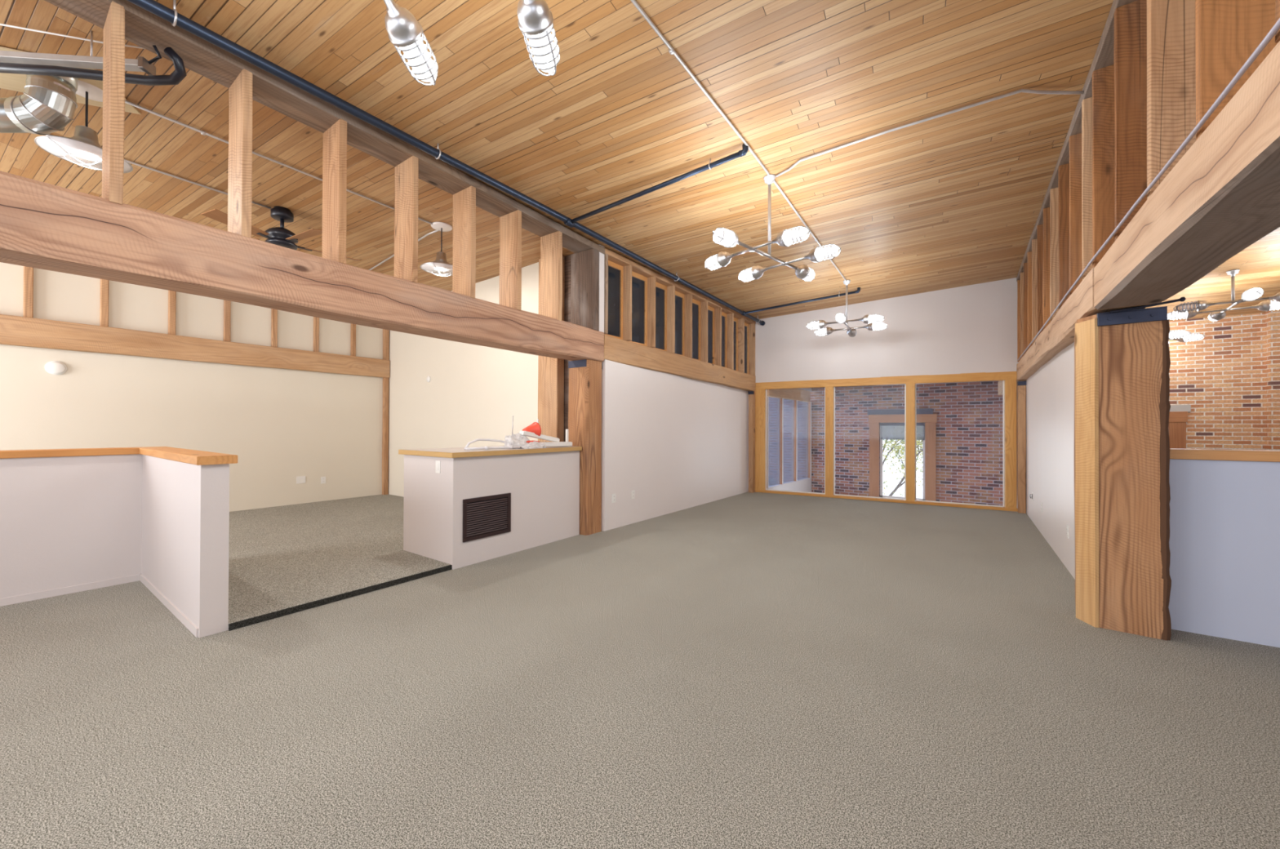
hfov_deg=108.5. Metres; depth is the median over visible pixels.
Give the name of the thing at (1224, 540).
wall
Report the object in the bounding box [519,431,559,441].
tray
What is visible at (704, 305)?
stud
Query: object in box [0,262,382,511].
wall
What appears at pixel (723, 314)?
window
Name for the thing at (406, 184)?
stud
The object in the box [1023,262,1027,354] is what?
stud
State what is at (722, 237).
bulb
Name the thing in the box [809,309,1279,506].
brick wall
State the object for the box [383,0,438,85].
chandelier
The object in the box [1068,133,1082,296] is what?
stud
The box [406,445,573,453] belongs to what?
countertop
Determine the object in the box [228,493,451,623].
floor
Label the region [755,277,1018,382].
wall
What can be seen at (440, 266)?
pendant lamp
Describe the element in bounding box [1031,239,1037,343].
stud
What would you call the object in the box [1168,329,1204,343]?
chandelier
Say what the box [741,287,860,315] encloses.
pipe
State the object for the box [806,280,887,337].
chandelier
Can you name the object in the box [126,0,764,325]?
pipe
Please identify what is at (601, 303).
trim
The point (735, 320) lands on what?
window
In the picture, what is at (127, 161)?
conduit
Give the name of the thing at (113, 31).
stud
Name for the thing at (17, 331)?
wooden beam
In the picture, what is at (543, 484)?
counter
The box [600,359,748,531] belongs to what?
wall
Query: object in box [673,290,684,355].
window
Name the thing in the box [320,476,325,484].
outlet
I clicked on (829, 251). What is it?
bulb
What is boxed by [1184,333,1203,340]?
bulb
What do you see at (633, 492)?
outlet
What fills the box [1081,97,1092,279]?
stud
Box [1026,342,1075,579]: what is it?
wall
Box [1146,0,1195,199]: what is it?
stud
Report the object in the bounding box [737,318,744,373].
stud
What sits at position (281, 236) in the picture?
ceiling fan
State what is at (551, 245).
stud
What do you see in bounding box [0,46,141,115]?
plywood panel
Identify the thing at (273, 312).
batten
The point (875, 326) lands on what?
glass jar
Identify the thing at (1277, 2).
stud
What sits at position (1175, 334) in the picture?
bulb
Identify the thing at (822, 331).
glass jar
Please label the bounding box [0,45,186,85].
insulated pipe
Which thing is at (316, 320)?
batten
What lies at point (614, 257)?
plate
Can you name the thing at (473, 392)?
wall
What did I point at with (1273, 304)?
glass jar
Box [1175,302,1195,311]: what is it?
glass jar
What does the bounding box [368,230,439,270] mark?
conduit
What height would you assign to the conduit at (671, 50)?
0.052 m
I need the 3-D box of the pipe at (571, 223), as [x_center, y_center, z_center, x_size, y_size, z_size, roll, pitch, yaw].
[0.055,-2.290,4.527,2.135,0.171,0.092,0,0,35]
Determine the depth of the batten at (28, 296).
5.44 m
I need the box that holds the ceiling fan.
[200,206,360,261]
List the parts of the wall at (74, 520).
trim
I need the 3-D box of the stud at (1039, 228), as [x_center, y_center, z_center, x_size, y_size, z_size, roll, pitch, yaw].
[4.793,-1.680,5.323,0.303,1.310,0.048,0,0,35]
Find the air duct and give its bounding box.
[0,74,78,135]
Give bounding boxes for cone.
[522,422,541,435]
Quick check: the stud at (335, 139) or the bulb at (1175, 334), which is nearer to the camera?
the stud at (335, 139)
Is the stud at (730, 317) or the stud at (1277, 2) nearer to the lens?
the stud at (1277, 2)
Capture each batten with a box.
[22,266,33,318]
[99,279,109,326]
[168,290,176,334]
[223,299,231,342]
[271,308,277,346]
[313,316,319,351]
[350,324,355,355]
[382,328,389,359]
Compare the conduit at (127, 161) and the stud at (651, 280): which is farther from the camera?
the stud at (651, 280)
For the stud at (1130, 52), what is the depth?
2.57 m
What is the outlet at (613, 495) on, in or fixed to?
attached to the wall at (680, 442)
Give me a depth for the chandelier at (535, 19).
1.87 m
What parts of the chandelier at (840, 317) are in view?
cross arm, drop rod, cross arm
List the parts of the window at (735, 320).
pane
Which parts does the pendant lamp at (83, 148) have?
lamp shade, bulb, cord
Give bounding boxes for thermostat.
[426,376,431,382]
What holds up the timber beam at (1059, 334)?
on the wall at (1050, 391)
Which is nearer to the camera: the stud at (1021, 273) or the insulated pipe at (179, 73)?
the insulated pipe at (179, 73)
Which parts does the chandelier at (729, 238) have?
cross arm, arm, drop rod, cross arm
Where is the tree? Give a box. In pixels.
[882,439,922,496]
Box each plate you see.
[296,475,305,484]
[604,248,755,324]
[1016,0,1137,281]
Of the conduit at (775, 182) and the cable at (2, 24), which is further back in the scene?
the conduit at (775, 182)
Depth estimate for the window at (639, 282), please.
6.76 m
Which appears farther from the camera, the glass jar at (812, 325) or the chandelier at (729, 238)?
the glass jar at (812, 325)
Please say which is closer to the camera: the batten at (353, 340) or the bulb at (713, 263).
the bulb at (713, 263)
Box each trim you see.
[228,564,452,631]
[564,253,575,441]
[598,244,604,332]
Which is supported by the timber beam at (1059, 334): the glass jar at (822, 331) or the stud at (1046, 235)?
the stud at (1046, 235)
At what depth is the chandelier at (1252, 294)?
5.99 m
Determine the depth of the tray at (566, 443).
5.60 m
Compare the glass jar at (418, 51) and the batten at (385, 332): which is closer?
the glass jar at (418, 51)
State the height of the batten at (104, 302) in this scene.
1.079 m
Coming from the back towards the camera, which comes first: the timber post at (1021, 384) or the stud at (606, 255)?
the timber post at (1021, 384)
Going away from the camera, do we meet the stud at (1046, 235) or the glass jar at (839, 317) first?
the stud at (1046, 235)
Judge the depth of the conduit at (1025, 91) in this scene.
3.54 m
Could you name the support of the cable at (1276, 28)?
on the timber beam at (1059, 334)
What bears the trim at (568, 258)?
attached to the wall at (473, 392)
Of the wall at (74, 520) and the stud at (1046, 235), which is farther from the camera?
the stud at (1046, 235)
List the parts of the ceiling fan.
blade, blade, blade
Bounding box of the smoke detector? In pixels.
[44,360,66,374]
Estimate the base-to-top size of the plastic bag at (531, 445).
0.080 m
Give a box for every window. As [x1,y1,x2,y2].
[604,260,622,339]
[629,271,647,346]
[653,281,666,351]
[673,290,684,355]
[690,298,700,360]
[707,305,714,364]
[721,311,726,367]
[733,317,737,371]
[744,322,748,373]
[755,371,1017,511]
[766,396,811,488]
[1168,404,1191,448]
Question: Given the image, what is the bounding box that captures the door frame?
[867,408,937,501]
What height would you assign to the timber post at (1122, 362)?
2.178 m
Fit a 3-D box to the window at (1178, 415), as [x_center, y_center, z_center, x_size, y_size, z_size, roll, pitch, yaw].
[8.977,0.594,8.412,1.400,1.865,0.220,0,0,35]
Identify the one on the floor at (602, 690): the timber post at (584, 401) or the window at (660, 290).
the timber post at (584, 401)
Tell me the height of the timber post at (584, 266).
1.009 m
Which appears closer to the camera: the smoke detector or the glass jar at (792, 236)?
the glass jar at (792, 236)
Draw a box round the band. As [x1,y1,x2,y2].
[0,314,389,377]
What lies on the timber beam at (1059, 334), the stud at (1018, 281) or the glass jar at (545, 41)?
the stud at (1018, 281)
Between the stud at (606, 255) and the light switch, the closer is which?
the light switch
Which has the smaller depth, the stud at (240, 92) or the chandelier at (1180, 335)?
the stud at (240, 92)
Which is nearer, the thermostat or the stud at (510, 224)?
the stud at (510, 224)
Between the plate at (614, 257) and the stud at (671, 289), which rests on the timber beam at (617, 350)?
the stud at (671, 289)
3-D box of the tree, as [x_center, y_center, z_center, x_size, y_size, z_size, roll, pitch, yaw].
[9.304,1.443,17.497,4.936,7.283,5.552,0,0,-44]
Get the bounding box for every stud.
[102,0,124,204]
[227,69,252,237]
[322,118,346,264]
[394,155,417,283]
[452,186,475,298]
[498,209,521,310]
[540,231,562,320]
[604,253,608,333]
[622,265,631,341]
[646,275,655,347]
[666,285,675,352]
[684,293,692,357]
[700,301,707,362]
[714,307,721,366]
[726,313,733,369]
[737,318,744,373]
[748,323,755,375]
[1017,280,1021,361]
[1020,272,1024,358]
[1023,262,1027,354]
[1027,251,1033,349]
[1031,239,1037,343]
[1036,224,1043,336]
[1042,207,1050,329]
[1049,187,1058,321]
[1057,163,1069,309]
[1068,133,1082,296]
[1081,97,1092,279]
[1092,64,1115,267]
[1113,0,1146,241]
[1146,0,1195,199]
[1195,0,1278,140]
[1275,0,1279,43]
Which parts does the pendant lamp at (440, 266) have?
lamp shade, cord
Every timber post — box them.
[382,377,388,494]
[537,255,564,442]
[568,359,602,535]
[570,248,599,330]
[747,391,755,493]
[1017,380,1026,513]
[1074,297,1185,640]
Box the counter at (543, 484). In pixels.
[398,445,582,569]
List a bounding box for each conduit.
[47,134,271,208]
[124,100,432,224]
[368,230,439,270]
[630,0,769,174]
[773,180,846,281]
[775,88,1084,177]
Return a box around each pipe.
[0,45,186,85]
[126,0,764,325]
[465,445,522,450]
[564,142,748,227]
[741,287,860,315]
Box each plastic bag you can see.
[504,432,529,448]
[520,440,546,448]
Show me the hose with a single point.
(477, 439)
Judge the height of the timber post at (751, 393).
2.110 m
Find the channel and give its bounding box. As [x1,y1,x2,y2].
[0,30,155,75]
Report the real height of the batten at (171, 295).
1.053 m
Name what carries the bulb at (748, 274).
on the chandelier at (729, 238)
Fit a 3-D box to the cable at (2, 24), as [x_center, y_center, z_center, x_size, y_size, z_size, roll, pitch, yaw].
[-3.469,-2.382,2.835,0.794,0.014,0.030,0,0,-14]
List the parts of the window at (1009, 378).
sill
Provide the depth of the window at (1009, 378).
8.25 m
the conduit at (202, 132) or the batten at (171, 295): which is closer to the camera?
the conduit at (202, 132)
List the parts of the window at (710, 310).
pane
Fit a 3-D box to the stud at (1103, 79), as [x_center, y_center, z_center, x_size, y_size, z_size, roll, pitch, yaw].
[3.153,-1.698,2.993,0.305,1.310,0.048,0,0,35]
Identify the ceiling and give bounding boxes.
[0,0,1279,320]
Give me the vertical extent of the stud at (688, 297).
1.059 m
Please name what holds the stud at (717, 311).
on the timber beam at (617, 350)
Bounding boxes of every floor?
[0,491,1279,848]
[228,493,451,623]
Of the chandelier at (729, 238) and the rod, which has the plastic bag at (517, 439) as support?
the rod
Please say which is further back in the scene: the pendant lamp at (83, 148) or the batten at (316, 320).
the batten at (316, 320)
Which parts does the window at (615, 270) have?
pane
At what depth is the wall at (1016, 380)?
7.60 m
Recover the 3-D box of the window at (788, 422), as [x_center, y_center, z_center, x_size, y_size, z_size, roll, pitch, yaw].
[3.444,0.397,10.657,0.143,1.955,2.572,0,0,40]
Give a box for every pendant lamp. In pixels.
[34,80,133,173]
[420,222,452,276]
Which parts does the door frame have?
casing, head casing, casing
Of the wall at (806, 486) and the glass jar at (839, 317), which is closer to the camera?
the glass jar at (839, 317)
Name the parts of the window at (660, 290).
pane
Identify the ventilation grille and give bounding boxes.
[462,493,511,542]
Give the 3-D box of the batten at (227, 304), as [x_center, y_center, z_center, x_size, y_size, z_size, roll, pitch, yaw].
[-6.215,-1.763,6.931,0.060,1.029,0.071,0,0,35]
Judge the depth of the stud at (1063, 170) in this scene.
4.15 m
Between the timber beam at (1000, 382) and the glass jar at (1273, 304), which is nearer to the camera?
the glass jar at (1273, 304)
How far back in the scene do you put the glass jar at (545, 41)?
1.94 m
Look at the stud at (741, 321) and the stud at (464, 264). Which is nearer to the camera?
the stud at (464, 264)
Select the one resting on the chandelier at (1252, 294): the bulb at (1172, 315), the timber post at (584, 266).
the bulb at (1172, 315)
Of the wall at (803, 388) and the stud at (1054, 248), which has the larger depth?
the wall at (803, 388)
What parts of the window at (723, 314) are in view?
pane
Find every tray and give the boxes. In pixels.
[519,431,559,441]
[542,429,572,446]
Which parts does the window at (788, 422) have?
pane, pane, pane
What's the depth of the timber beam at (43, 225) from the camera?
2.95 m
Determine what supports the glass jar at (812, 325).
on the chandelier at (840, 317)
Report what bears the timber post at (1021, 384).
on the floor at (602, 690)
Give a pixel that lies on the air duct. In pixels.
(47, 104)
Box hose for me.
[463,438,504,449]
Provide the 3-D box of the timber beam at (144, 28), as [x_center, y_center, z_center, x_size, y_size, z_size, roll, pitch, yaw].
[-2.306,-2.321,3.598,0.318,0.097,6.001,0,-1,35]
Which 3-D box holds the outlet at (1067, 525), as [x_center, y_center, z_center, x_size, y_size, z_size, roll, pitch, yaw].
[4.068,1.018,4.381,0.010,0.120,0.075,0,0,35]
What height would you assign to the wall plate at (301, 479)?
0.120 m
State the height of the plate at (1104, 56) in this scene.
0.080 m
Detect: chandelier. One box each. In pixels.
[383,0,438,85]
[517,0,559,76]
[704,173,840,282]
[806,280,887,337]
[1167,269,1279,321]
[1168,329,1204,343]
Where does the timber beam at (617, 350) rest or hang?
on the wall at (680, 442)
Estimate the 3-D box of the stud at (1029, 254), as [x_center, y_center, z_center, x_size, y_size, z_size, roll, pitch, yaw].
[5.367,-1.673,6.142,0.303,1.310,0.048,0,0,35]
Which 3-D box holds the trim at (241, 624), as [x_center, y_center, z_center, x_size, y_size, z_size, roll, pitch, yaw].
[-2.241,1.341,3.694,0.014,0.043,1.620,0,0,35]
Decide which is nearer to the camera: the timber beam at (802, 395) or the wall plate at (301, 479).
the wall plate at (301, 479)
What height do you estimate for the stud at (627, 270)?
1.040 m
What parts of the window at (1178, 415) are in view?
casing, head casing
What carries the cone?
on the tray at (527, 433)
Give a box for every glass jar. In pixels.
[400,37,436,82]
[527,28,557,72]
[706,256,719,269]
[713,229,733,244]
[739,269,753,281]
[785,227,808,243]
[804,270,814,279]
[807,321,819,328]
[815,328,826,335]
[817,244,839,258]
[835,314,844,321]
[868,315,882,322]
[872,323,885,329]
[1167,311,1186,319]
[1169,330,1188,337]
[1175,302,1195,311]
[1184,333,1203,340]
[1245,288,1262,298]
[1270,301,1279,309]
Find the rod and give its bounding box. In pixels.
[511,415,513,434]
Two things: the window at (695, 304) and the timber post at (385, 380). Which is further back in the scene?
the timber post at (385, 380)
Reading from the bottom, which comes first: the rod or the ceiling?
the rod
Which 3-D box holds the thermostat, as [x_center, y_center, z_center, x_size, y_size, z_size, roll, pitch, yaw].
[-3.701,-0.794,8.051,0.110,0.110,0.022,0,0,35]
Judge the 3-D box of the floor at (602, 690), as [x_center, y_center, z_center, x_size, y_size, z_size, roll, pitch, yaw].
[2.110,1.437,3.701,11.210,0.120,15.500,0,0,35]
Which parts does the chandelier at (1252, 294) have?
cross arm, arm, drop rod, cross arm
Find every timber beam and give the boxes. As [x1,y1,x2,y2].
[0,170,604,361]
[44,0,604,254]
[604,334,755,391]
[766,388,810,402]
[998,380,1003,395]
[1016,267,1151,380]
[1093,40,1279,309]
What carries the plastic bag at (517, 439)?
on the counter at (543, 484)
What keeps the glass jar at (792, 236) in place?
on the chandelier at (729, 238)
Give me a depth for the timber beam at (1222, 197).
1.76 m
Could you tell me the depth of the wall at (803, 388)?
11.38 m
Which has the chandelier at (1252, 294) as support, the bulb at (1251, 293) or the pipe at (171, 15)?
the bulb at (1251, 293)
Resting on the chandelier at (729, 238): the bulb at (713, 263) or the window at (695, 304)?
the bulb at (713, 263)
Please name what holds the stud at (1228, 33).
on the timber beam at (1222, 197)
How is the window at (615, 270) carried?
on the timber beam at (617, 350)
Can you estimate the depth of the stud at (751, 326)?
9.60 m
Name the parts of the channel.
threaded rod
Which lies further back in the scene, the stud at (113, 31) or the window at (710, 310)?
the window at (710, 310)
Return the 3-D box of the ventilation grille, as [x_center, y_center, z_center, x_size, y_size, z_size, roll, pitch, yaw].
[-1.536,0.928,4.650,0.015,0.411,0.566,0,0,35]
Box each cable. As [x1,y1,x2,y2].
[0,23,144,48]
[1017,17,1279,360]
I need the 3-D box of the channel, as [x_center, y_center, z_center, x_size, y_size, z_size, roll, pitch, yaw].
[-3.638,-2.292,2.786,1.226,0.236,0.085,0,0,-5]
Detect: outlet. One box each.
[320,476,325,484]
[612,493,615,502]
[631,489,635,498]
[1066,524,1068,538]
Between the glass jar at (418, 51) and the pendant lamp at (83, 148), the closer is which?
the glass jar at (418, 51)
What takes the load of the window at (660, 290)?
on the timber beam at (617, 350)
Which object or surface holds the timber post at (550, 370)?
on the floor at (281, 557)
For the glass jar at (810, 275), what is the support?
on the chandelier at (729, 238)
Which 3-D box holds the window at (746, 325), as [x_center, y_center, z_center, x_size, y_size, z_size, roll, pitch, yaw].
[2.123,-1.567,9.466,0.030,1.079,0.467,0,0,38]
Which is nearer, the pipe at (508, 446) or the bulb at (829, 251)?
the bulb at (829, 251)
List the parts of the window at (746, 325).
pane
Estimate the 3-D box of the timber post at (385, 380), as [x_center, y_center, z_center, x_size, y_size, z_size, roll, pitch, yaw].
[-4.874,0.219,8.815,0.082,2.235,0.089,0,0,35]
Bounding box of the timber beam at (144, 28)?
[44,0,604,254]
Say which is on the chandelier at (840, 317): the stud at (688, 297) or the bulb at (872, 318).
the bulb at (872, 318)
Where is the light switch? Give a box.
[435,460,440,473]
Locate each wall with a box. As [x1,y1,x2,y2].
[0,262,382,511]
[0,446,237,637]
[388,262,538,497]
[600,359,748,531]
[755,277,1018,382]
[770,479,811,492]
[798,387,811,391]
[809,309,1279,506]
[1014,380,1017,511]
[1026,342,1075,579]
[1168,448,1279,647]

